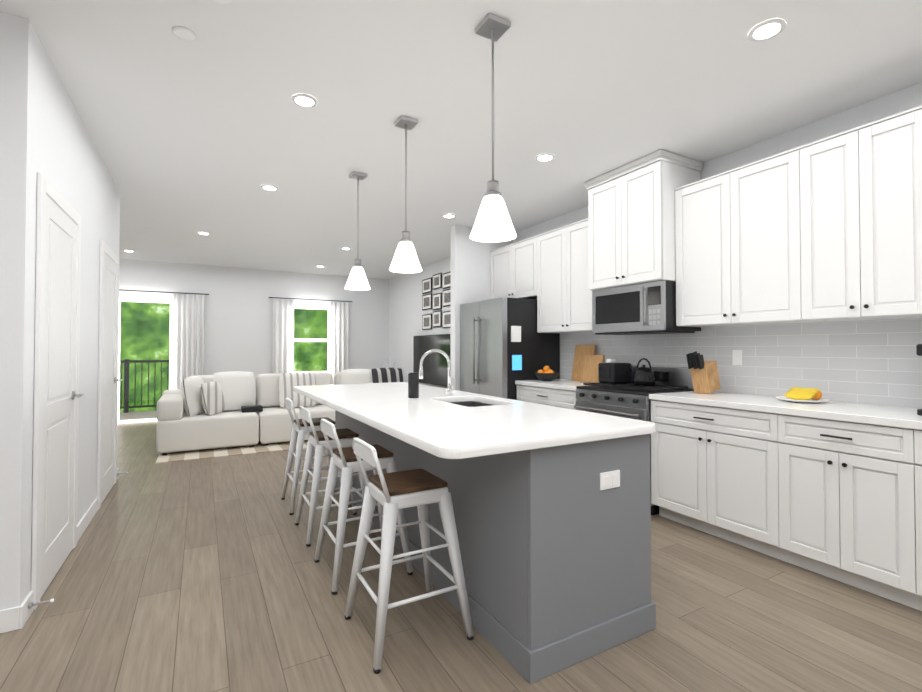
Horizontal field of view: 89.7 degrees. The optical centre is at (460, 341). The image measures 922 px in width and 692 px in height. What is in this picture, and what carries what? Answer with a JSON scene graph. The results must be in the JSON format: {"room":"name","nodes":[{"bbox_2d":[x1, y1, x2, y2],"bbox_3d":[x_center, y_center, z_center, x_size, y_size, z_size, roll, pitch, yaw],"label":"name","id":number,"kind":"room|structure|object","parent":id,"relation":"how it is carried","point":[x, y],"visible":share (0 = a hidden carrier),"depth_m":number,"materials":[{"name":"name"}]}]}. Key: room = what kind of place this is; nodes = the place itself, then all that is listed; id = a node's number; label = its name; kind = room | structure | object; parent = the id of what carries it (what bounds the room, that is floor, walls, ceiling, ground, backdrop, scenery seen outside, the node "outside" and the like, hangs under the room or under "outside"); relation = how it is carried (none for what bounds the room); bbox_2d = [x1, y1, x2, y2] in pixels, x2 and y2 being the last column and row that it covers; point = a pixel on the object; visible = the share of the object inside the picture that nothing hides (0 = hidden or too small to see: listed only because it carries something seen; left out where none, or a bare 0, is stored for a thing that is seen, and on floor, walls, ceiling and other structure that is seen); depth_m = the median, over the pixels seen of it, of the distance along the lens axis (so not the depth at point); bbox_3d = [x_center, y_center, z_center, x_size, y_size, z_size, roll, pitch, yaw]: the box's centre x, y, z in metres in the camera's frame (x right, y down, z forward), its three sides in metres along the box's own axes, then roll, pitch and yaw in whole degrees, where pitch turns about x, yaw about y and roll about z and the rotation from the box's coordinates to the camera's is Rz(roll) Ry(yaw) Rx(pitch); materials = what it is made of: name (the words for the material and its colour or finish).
{"room":"kitchen","nodes":[
{"label":"kitchen","id":0,"kind":"room"},
{"bbox_2d":[0,12,119,609],"bbox_3d":[-2.710,-0.076,3.277,0.120,2.770,2.750,1,-1,-29],"label":"wall","id":1,"kind":"structure","parent":0,"point":[43,130],"depth_m":2.16,"materials":[{"name":"white paint"}]},
{"bbox_2d":[0,601,26,632],"bbox_3d":[-3.015,1.230,1.501,2.393,0.100,0.013,1,-1,-29],"label":"baseboard","id":2,"kind":"structure","parent":1,"relation":"attached to","point":[14,618],"depth_m":2.07,"materials":[{"name":"white wood"}]},
{"bbox_2d":[31,172,83,609],"bbox_3d":[-2.234,0.239,2.621,0.071,2.111,0.850,1,-1,-29],"label":"hall door","id":3,"kind":"structure","parent":1,"relation":"in","point":[57,395],"depth_m":2.52,"materials":[{"name":"white"}]},
{"bbox_2d":[77,497,97,541],"bbox_3d":[-2.652,1.259,3.287,0.013,0.100,0.750,1,-1,-29],"label":"baseboard","id":4,"kind":"structure","parent":1,"relation":"attached to","point":[88,516],"depth_m":3.26,"materials":[{"name":"white wood"}]},
{"bbox_2d":[97,240,121,508],"bbox_3d":[-3.017,0.261,4.017,0.071,2.111,0.850,1,-1,-29],"label":"hall door","id":5,"kind":"structure","parent":1,"relation":"in","point":[108,379],"depth_m":3.94,"materials":[{"name":"white"}]},
{"bbox_2d":[119,259,388,386],"bbox_3d":[-4.496,0.008,8.506,6.640,2.770,0.120,1,-1,-29],"label":"wall","id":6,"kind":"structure","parent":0,"point":[238,332],"depth_m":8.74,"materials":[{"name":"white paint"}]},
{"bbox_2d":[117,298,173,423],"bbox_3d":[-5.815,0.336,7.744,1.802,2.130,0.089,1,-1,-29],"label":"door","id":7,"kind":"structure","parent":6,"relation":"in","point":[170,363],"depth_m":7.96,"materials":[{"name":"white glass"}]},
{"bbox_2d":[119,289,208,294],"bbox_3d":[-5.769,-0.855,7.682,2.800,0.018,0.092,1,-1,-29],"label":"curtain rod","id":8,"kind":"object","parent":6,"relation":"attached to","point":[163,292],"visible":0.38,"depth_m":7.99,"materials":[{"name":"black"}]},
{"bbox_2d":[173,294,204,389],"bbox_3d":[-4.793,0.271,8.166,0.474,2.195,0.082,1,-1,-29],"label":"door curtain","id":9,"kind":"object","parent":8,"relation":"hanging from","point":[188,333],"visible":0.75,"depth_m":8.15,"materials":[{"name":"white fabric"}]},
{"bbox_2d":[269,297,351,301],"bbox_3d":[-2.974,-0.830,9.249,1.610,0.018,0.092,1,-1,-29],"label":"curtain rod","id":10,"kind":"object","parent":6,"relation":"attached to","point":[310,299],"visible":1,"depth_m":9.19,"materials":[{"name":"black"}]},
{"bbox_2d":[272,299,293,373],"bbox_3d":[-3.428,0.283,8.931,0.384,2.195,0.080,1,-1,-29],"label":"window curtain","id":11,"kind":"object","parent":10,"relation":"hanging from","point":[283,336],"visible":0.54,"depth_m":8.93,"materials":[{"name":"white fabric"}]},
{"bbox_2d":[330,302,348,383],"bbox_3d":[-2.473,0.291,9.466,0.374,2.195,0.082,1,-1,-29],"label":"window curtain","id":12,"kind":"object","parent":10,"relation":"hanging from","point":[339,336],"visible":0.56,"depth_m":9.47,"materials":[{"name":"white fabric"}]},
{"bbox_2d":[293,306,330,372],"bbox_3d":[-3.015,-0.013,9.320,0.782,1.380,0.089,1,-1,-29],"label":"living room window","id":13,"kind":"structure","parent":6,"relation":"in","point":[328,341],"depth_m":9.38,"materials":[{"name":"white plastic"}]},
{"bbox_2d":[0,422,921,691],"bbox_3d":[-1.484,1.336,3.111,6.880,0.060,12.440,1,-1,-29],"label":"floor","id":14,"kind":"structure","parent":0,"point":[205,575],"depth_m":2.16,"materials":[{"name":"brown wood"}]},
{"bbox_2d":[156,440,307,463],"bbox_3d":[-2.493,1.363,7.027,3.390,0.012,2.580,1,-1,-29],"label":"rug","id":15,"kind":"object","parent":14,"relation":"on","point":[259,447],"visible":0.14,"depth_m":5.61,"materials":[{"name":"beige fabric"}]},
{"bbox_2d":[156,368,402,454],"bbox_3d":[-2.375,0.874,6.597,3.206,0.950,1.100,1,-1,-29],"label":"sofa","id":16,"kind":"object","parent":15,"relation":"on","point":[222,409],"visible":0.77,"depth_m":5.95,"materials":[{"name":"white fabric"}]},
{"bbox_2d":[281,398,341,514],"bbox_3d":[-1.202,0.890,3.803,0.450,0.854,0.440,1,-1,-29],"label":"stool","id":17,"kind":"object","parent":14,"relation":"on","point":[299,432],"visible":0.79,"depth_m":3.69,"materials":[{"name":"white metal"}]},
{"bbox_2d":[295,406,373,546],"bbox_3d":[-0.889,0.881,3.245,0.450,0.854,0.440,1,-1,-29],"label":"stool","id":18,"kind":"object","parent":14,"relation":"on","point":[317,443],"visible":0.83,"depth_m":3.15,"materials":[{"name":"white metal"}]},
{"bbox_2d":[314,419,412,594],"bbox_3d":[-0.567,0.871,2.669,0.450,0.854,0.440,1,-1,-29],"label":"stool","id":19,"kind":"object","parent":14,"relation":"on","point":[344,460],"visible":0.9,"depth_m":2.58,"materials":[{"name":"white metal"}]},
{"bbox_2d":[345,437,473,673],"bbox_3d":[-0.244,0.862,2.093,0.450,0.854,0.440,1,-1,-29],"label":"stool","id":20,"kind":"object","parent":14,"relation":"on","point":[421,489],"visible":1,"depth_m":2.02,"materials":[{"name":"white metal"}]},
{"bbox_2d":[335,413,655,683],"bbox_3d":[-0.155,0.868,3.209,0.713,0.880,2.967,1,-1,-29],"label":"kitchen island","id":21,"kind":"object","parent":14,"relation":"on","point":[552,508],"depth_m":1.94,"materials":[{"name":"grey wood"}]},
{"bbox_2d":[293,381,654,460],"bbox_3d":[-0.310,0.406,3.133,1.095,0.040,3.016,1,-1,-29],"label":"island countertop","id":22,"kind":"structure","parent":21,"relation":"on","point":[446,424],"depth_m":2.21,"materials":[{"name":"white stone"}]},
{"bbox_2d":[408,372,418,397],"bbox_3d":[-0.327,0.301,3.191,0.074,0.172,0.074,1,-1,-29],"label":"dispenser","id":23,"kind":"object","parent":22,"relation":"on","point":[413,378],"depth_m":3.16,"materials":[{"name":"black plastic"}]},
{"bbox_2d":[419,349,453,394],"bbox_3d":[-0.168,0.222,3.345,0.246,0.336,0.133,1,-1,-29],"label":"faucet","id":24,"kind":"object","parent":22,"relation":"on","point":[449,391],"depth_m":3.37,"materials":[{"name":"silver metal"}]},
{"bbox_2d":[449,401,491,406],"bbox_3d":[0.067,0.477,3.008,0.374,0.345,0.584,1,-1,-29],"label":"sink","id":25,"kind":"object","parent":22,"relation":"in","point":[458,403],"depth_m":3.27,"materials":[{"name":"grey metal"}]},
{"bbox_2d":[600,470,619,489],"bbox_3d":[0.633,0.588,1.965,0.115,0.072,0.009,1,-1,-29],"label":"outlet","id":26,"kind":"object","parent":21,"relation":"attached to","point":[609,479],"depth_m":1.96,"materials":[{"name":"white plastic"}]},
{"bbox_2d":[460,297,559,399],"bbox_3d":[0.531,0.444,5.425,0.846,1.800,0.930,1,-1,-29],"label":"fridge","id":27,"kind":"object","parent":14,"relation":"on","point":[505,345],"visible":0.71,"depth_m":5.07,"materials":[{"name":"silver metal"}]},
{"bbox_2d":[517,386,576,409],"bbox_3d":[1.081,0.892,4.673,0.615,0.879,0.915,1,-1,-29],"label":"base cabinet","id":28,"kind":"object","parent":14,"relation":"on","point":[534,394],"depth_m":4.49,"materials":[{"name":"white wood"}]},
{"bbox_2d":[515,378,589,389],"bbox_3d":[1.074,0.432,4.678,0.630,0.041,0.924,1,-1,-29],"label":"countertop","id":29,"kind":"structure","parent":28,"relation":"on","point":[562,383],"depth_m":4.62,"materials":[{"name":"white stone"}]},
{"bbox_2d":[534,366,559,380],"bbox_3d":[0.905,0.335,4.879,0.270,0.158,0.270,1,-1,-29],"label":"fruit bowl","id":30,"kind":"object","parent":29,"relation":"on","point":[546,373],"visible":1,"depth_m":4.81,"materials":[{"name":"black ceramic"}]},
{"bbox_2d":[571,345,604,382],"bbox_3d":[1.287,0.222,4.717,0.144,0.376,0.460,1,-1,-29],"label":"cutting boards","id":31,"kind":"object","parent":29,"relation":"on","point":[586,361],"visible":0.83,"depth_m":4.71,"materials":[{"name":"brown wood"}]},
{"bbox_2d":[606,358,616,362],"bbox_3d":[1.437,0.281,4.421,0.098,0.250,0.100,1,-1,-29],"label":"canister","id":32,"kind":"object","parent":29,"relation":"on","point":[611,360],"visible":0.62,"depth_m":4.38,"materials":[{"name":"white ceramic"}]},
{"bbox_2d":[573,365,693,514],"bbox_3d":[1.451,0.769,3.917,0.711,1.100,0.750,1,-1,-29],"label":"range","id":33,"kind":"object","parent":14,"relation":"on","point":[630,400],"visible":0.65,"depth_m":3.77,"materials":[{"name":"silver metal"}]},
{"bbox_2d":[598,362,631,382],"bbox_3d":[1.385,0.282,4.180,0.246,0.177,0.190,1,-1,-29],"label":"pot","id":34,"kind":"object","parent":33,"relation":"on","point":[615,372],"visible":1,"depth_m":4.10,"materials":[{"name":"black metal"}]},
{"bbox_2d":[629,358,655,385],"bbox_3d":[1.526,0.253,3.936,0.184,0.227,0.248,1,-1,-29],"label":"kettle","id":35,"kind":"object","parent":33,"relation":"on","point":[643,375],"visible":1,"depth_m":3.85,"materials":[{"name":"black metal"}]},
{"bbox_2d":[649,398,765,553],"bbox_3d":[1.910,0.868,3.196,0.615,0.879,0.933,1,-1,-29],"label":"base cabinet","id":36,"kind":"object","parent":14,"relation":"on","point":[706,461],"depth_m":3.06,"materials":[{"name":"white wood"}]},
{"bbox_2d":[762,414,893,600],"bbox_3d":[2.254,0.858,2.583,0.615,0.879,0.707,1,-1,-29],"label":"base cabinet","id":37,"kind":"object","parent":14,"relation":"on","point":[828,487],"depth_m":2.47,"materials":[{"name":"white wood"}]},
{"bbox_2d":[650,390,921,429],"bbox_3d":[2.402,0.393,2.310,0.630,0.041,2.978,1,-1,-29],"label":"countertop","id":38,"kind":"structure","parent":37,"relation":"on","point":[900,417],"depth_m":2.70,"materials":[{"name":"white stone"}]},
{"bbox_2d":[686,351,720,393],"bbox_3d":[1.814,0.232,3.481,0.252,0.315,0.130,1,-1,-29],"label":"knife block","id":39,"kind":"object","parent":38,"relation":"on","point":[705,377],"visible":1,"depth_m":3.44,"materials":[{"name":"brown wood"}]},
{"bbox_2d":[776,387,828,402],"bbox_3d":[2.169,0.340,2.951,0.280,0.086,0.280,1,-1,-29],"label":"plate","id":40,"kind":"object","parent":38,"relation":"on","point":[803,395],"visible":1,"depth_m":2.92,"materials":[{"name":"white ceramic"}]},
{"bbox_2d":[916,344,921,414],"bbox_3d":[2.469,0.192,2.316,0.260,0.360,0.215,1,-1,-29],"label":"coffee maker","id":41,"kind":"object","parent":38,"relation":"on","point":[919,353],"visible":0.98,"depth_m":2.34,"materials":[{"name":"black"}]},
{"bbox_2d":[890,426,921,610],"bbox_3d":[2.584,0.848,1.994,0.615,0.879,0.877,1,-1,-29],"label":"base cabinet","id":42,"kind":"object","parent":14,"relation":"on","point":[907,443],"depth_m":2.20,"materials":[{"name":"white wood"}]},
{"bbox_2d":[0,0,921,278],"bbox_3d":[-1.484,-1.503,3.156,6.880,0.080,12.440,1,-1,-29],"label":"ceiling","id":43,"kind":"structure","parent":0,"point":[212,128],"depth_m":2.80,"materials":[{"name":"white paint"}]},
{"bbox_2d":[172,26,195,40],"bbox_3d":[-1.327,-1.473,2.223,0.100,0.008,0.100,1,-1,-29],"label":"smoke detector","id":44,"kind":"object","parent":43,"relation":"in","point":[184,33],"visible":1,"depth_m":2.21,"materials":[{"name":"white plastic"}]},
{"bbox_2d":[197,232,209,234],"bbox_3d":[-3.363,-1.411,6.057,0.150,0.008,0.150,1,-1,-29],"label":"recessed light","id":45,"kind":"object","parent":43,"relation":"in","point":[204,233],"visible":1,"depth_m":6.05,"materials":[{"name":"white plastic"}]},
{"bbox_2d":[212,0,231,3],"bbox_3d":[-1.013,-1.465,1.929,0.130,0.034,0.130,1,-1,-29],"label":"smoke detector","id":46,"kind":"object","parent":43,"relation":"attached to","point":[223,1],"visible":1,"depth_m":1.97,"materials":[{"name":"white plastic"}]},
{"bbox_2d":[261,185,277,190],"bbox_3d":[-1.795,-1.439,4.345,0.150,0.008,0.150,1,-1,-29],"label":"recessed light","id":47,"kind":"object","parent":43,"relation":"in","point":[270,187],"visible":0.96,"depth_m":4.33,"materials":[{"name":"white"}]},
{"bbox_2d":[291,94,316,107],"bbox_3d":[-0.953,-1.464,2.823,0.150,0.008,0.150,1,-1,-29],"label":"recessed light","id":48,"kind":"object","parent":43,"relation":"in","point":[305,100],"visible":1,"depth_m":2.81,"materials":[{"name":"white"}]},
{"bbox_2d":[345,171,369,289],"bbox_3d":[-0.893,-0.951,4.017,0.217,0.993,0.223,1,-1,-29],"label":"pendant light","id":49,"kind":"object","parent":43,"relation":"hanging from","point":[357,279],"visible":1,"depth_m":3.98,"materials":[{"name":"white glass"}]},
{"bbox_2d":[389,115,421,272],"bbox_3d":[-0.365,-0.966,3.075,0.217,0.993,0.223,1,-1,-29],"label":"pendant light","id":50,"kind":"object","parent":43,"relation":"hanging from","point":[405,259],"visible":1,"depth_m":3.04,"materials":[{"name":"white glass"}]},
{"bbox_2d":[443,214,455,217],"bbox_3d":[-0.133,-1.424,5.266,0.150,0.008,0.150,1,-1,-29],"label":"recessed light","id":51,"kind":"object","parent":43,"relation":"in","point":[449,215],"visible":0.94,"depth_m":5.24,"materials":[{"name":"white plastic"}]},
{"bbox_2d":[469,13,516,241],"bbox_3d":[0.148,-0.981,2.160,0.217,0.993,0.223,1,-1,-29],"label":"pendant light","id":52,"kind":"object","parent":43,"relation":"hanging from","point":[493,222],"visible":1,"depth_m":2.13,"materials":[{"name":"white glass"}]},
{"bbox_2d":[536,153,554,161],"bbox_3d":[0.664,-1.450,3.660,0.150,0.008,0.150,1,-1,-29],"label":"recessed light","id":53,"kind":"object","parent":43,"relation":"in","point":[544,157],"visible":0.96,"depth_m":3.65,"materials":[{"name":"white plastic"}]},
{"bbox_2d":[748,18,785,40],"bbox_3d":[1.450,-1.474,2.198,0.150,0.008,0.150,1,-1,-29],"label":"recessed light","id":54,"kind":"object","parent":43,"relation":"in","point":[769,29],"visible":1,"depth_m":2.19,"materials":[{"name":"white plastic"}]},
{"bbox_2d":[451,225,512,390],"bbox_3d":[0.274,-0.034,5.907,0.860,2.770,0.120,1,-1,-29],"label":"wall","id":55,"kind":"structure","parent":0,"point":[470,270],"depth_m":5.73,"materials":[{"name":"white paint"}]},
{"bbox_2d":[389,82,921,408],"bbox_3d":[1.465,-0.052,4.786,0.120,2.770,12.440,1,-1,-29],"label":"wall","id":56,"kind":"structure","parent":0,"point":[406,312],"depth_m":5.03,"materials":[{"name":"white paint"}]},
{"bbox_2d":[422,293,431,310],"bbox_3d":[-0.611,-0.709,8.346,0.024,0.280,0.380,1,-1,-29],"label":"picture frame","id":57,"kind":"object","parent":56,"relation":"attached to","point":[427,303],"depth_m":8.33,"materials":[{"name":"black"}]},
{"bbox_2d":[422,313,431,329],"bbox_3d":[-0.611,-0.349,8.340,0.024,0.280,0.380,1,-1,-29],"label":"picture frame","id":58,"kind":"object","parent":56,"relation":"attached to","point":[427,318],"depth_m":8.30,"materials":[{"name":"black"}]},
{"bbox_2d":[422,277,431,293],"bbox_3d":[-0.611,-0.999,8.350,0.024,0.260,0.380,1,-1,-29],"label":"picture frame","id":59,"kind":"object","parent":56,"relation":"attached to","point":[426,283],"depth_m":8.32,"materials":[{"name":"black"}]},
{"bbox_2d":[413,334,450,386],"bbox_3d":[-0.510,0.317,8.111,0.059,0.860,1.500,1,-1,-29],"label":"tv","id":60,"kind":"object","parent":56,"relation":"attached to","point":[435,368],"visible":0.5,"depth_m":7.99,"materials":[{"name":"black"}]},
{"bbox_2d":[433,310,441,327],"bbox_3d":[-0.410,-0.385,7.983,0.024,0.280,0.320,1,-1,-29],"label":"picture frame","id":61,"kind":"object","parent":56,"relation":"attached to","point":[437,315],"depth_m":7.95,"materials":[{"name":"black"}]},
{"bbox_2d":[433,293,441,309],"bbox_3d":[-0.410,-0.685,7.988,0.024,0.280,0.320,1,-1,-29],"label":"picture frame","id":62,"kind":"object","parent":56,"relation":"attached to","point":[437,298],"depth_m":7.95,"materials":[{"name":"black"}]},
{"bbox_2d":[433,273,441,289],"bbox_3d":[-0.410,-1.035,7.993,0.024,0.260,0.320,1,-1,-29],"label":"picture frame","id":63,"kind":"object","parent":56,"relation":"attached to","point":[437,278],"depth_m":7.96,"materials":[{"name":"black"}]},
{"bbox_2d":[443,288,450,306],"bbox_3d":[-0.215,-0.721,7.639,0.024,0.280,0.360,1,-1,-29],"label":"picture frame","id":64,"kind":"object","parent":56,"relation":"attached to","point":[446,293],"depth_m":7.65,"materials":[{"name":"black"}]},
{"bbox_2d":[443,311,450,327],"bbox_3d":[-0.215,-0.361,7.633,0.024,0.280,0.360,1,-1,-29],"label":"picture frame","id":65,"kind":"object","parent":56,"relation":"attached to","point":[446,314],"depth_m":7.63,"materials":[{"name":"black"}]},
{"bbox_2d":[443,271,450,288],"bbox_3d":[-0.215,-1.011,7.644,0.024,0.260,0.360,1,-1,-29],"label":"picture frame","id":66,"kind":"object","parent":56,"relation":"attached to","point":[446,276],"depth_m":7.64,"materials":[{"name":"black"}]},
{"bbox_2d":[490,238,529,298],"bbox_3d":[0.751,-0.825,5.577,0.335,0.661,0.936,1,-1,-29],"label":"upper cabinet","id":67,"kind":"object","parent":56,"relation":"attached to","point":[510,264],"depth_m":5.50,"materials":[{"name":"white wood"}]},
{"bbox_2d":[530,219,594,333],"bbox_3d":[1.193,-0.632,4.785,0.335,1.072,0.989,1,-1,-29],"label":"upper cabinet","id":68,"kind":"object","parent":56,"relation":"attached to","point":[557,256],"depth_m":4.75,"materials":[{"name":"white wood"}]},
{"bbox_2d":[586,154,701,293],"bbox_3d":[1.553,-0.937,3.984,0.495,0.946,0.760,1,-1,-29],"label":"upper cabinet","id":69,"kind":"object","parent":56,"relation":"attached to","point":[630,220],"depth_m":3.75,"materials":[{"name":"white wood"}]},
{"bbox_2d":[592,280,700,334],"bbox_3d":[1.554,-0.263,3.974,0.493,0.397,0.748,1,-1,-29],"label":"microwave","id":70,"kind":"object","parent":69,"relation":"attached to","point":[644,308],"visible":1,"depth_m":3.77,"materials":[{"name":"silver metal"}]},
{"bbox_2d":[674,151,797,329],"bbox_3d":[2.036,-0.657,3.282,0.335,1.072,0.918,1,-1,-29],"label":"upper cabinet","id":71,"kind":"object","parent":56,"relation":"attached to","point":[730,226],"depth_m":3.21,"materials":[{"name":"white wood"}]},
{"bbox_2d":[560,318,921,408],"bbox_3d":[2.269,0.133,3.210,0.012,0.510,4.670,1,-1,-29],"label":"backsplash","id":72,"kind":"structure","parent":56,"relation":"attached to","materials":[{"name":"tile"}]},
{"bbox_2d":[732,350,741,364],"bbox_3d":[2.089,0.123,3.505,0.009,0.115,0.072,1,-1,-29],"label":"outlet","id":73,"kind":"object","parent":72,"relation":"attached to","point":[736,357],"visible":1,"depth_m":3.50,"materials":[{"name":"white plastic"}]},
{"bbox_2d":[786,110,921,325],"bbox_3d":[2.376,-0.666,2.676,0.335,1.072,0.707,1,-1,-29],"label":"upper cabinet","id":74,"kind":"object","parent":56,"relation":"attached to","point":[825,234],"depth_m":2.63,"materials":[{"name":"white wood"}]},
{"bbox_2d":[910,106,921,317],"bbox_3d":[2.706,-0.676,2.087,0.335,1.072,0.877,1,-1,-29],"label":"upper cabinet","id":75,"kind":"object","parent":56,"relation":"attached to","point":[915,113],"depth_m":2.39,"materials":[{"name":"white wood"}]},
{"label":"outside","id":76,"kind":"structure","parent":0,"visible":0},
{"bbox_2d":[120,410,156,419],"bbox_3d":[-6.267,1.427,8.533,4.000,0.055,1.700,1,-1,-29],"label":"floor","id":77,"kind":"structure","parent":76,"point":[140,414],"depth_m":8.78,"materials":[{"name":"grey concrete"}]},
{"bbox_2d":[120,359,168,412],"bbox_3d":[-6.634,0.882,9.196,4.020,1.054,0.080,1,-1,-29],"label":"railing","id":78,"kind":"object","parent":77,"relation":"on","point":[126,383],"depth_m":9.25,"materials":[{"name":"black metal"}]},
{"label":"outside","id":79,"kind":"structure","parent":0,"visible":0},
{"bbox_2d":[120,302,327,411],"bbox_3d":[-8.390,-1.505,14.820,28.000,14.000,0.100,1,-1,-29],"label":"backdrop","id":80,"kind":"structure","parent":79,"point":[137,307],"depth_m":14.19,"materials":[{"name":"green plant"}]}
]}

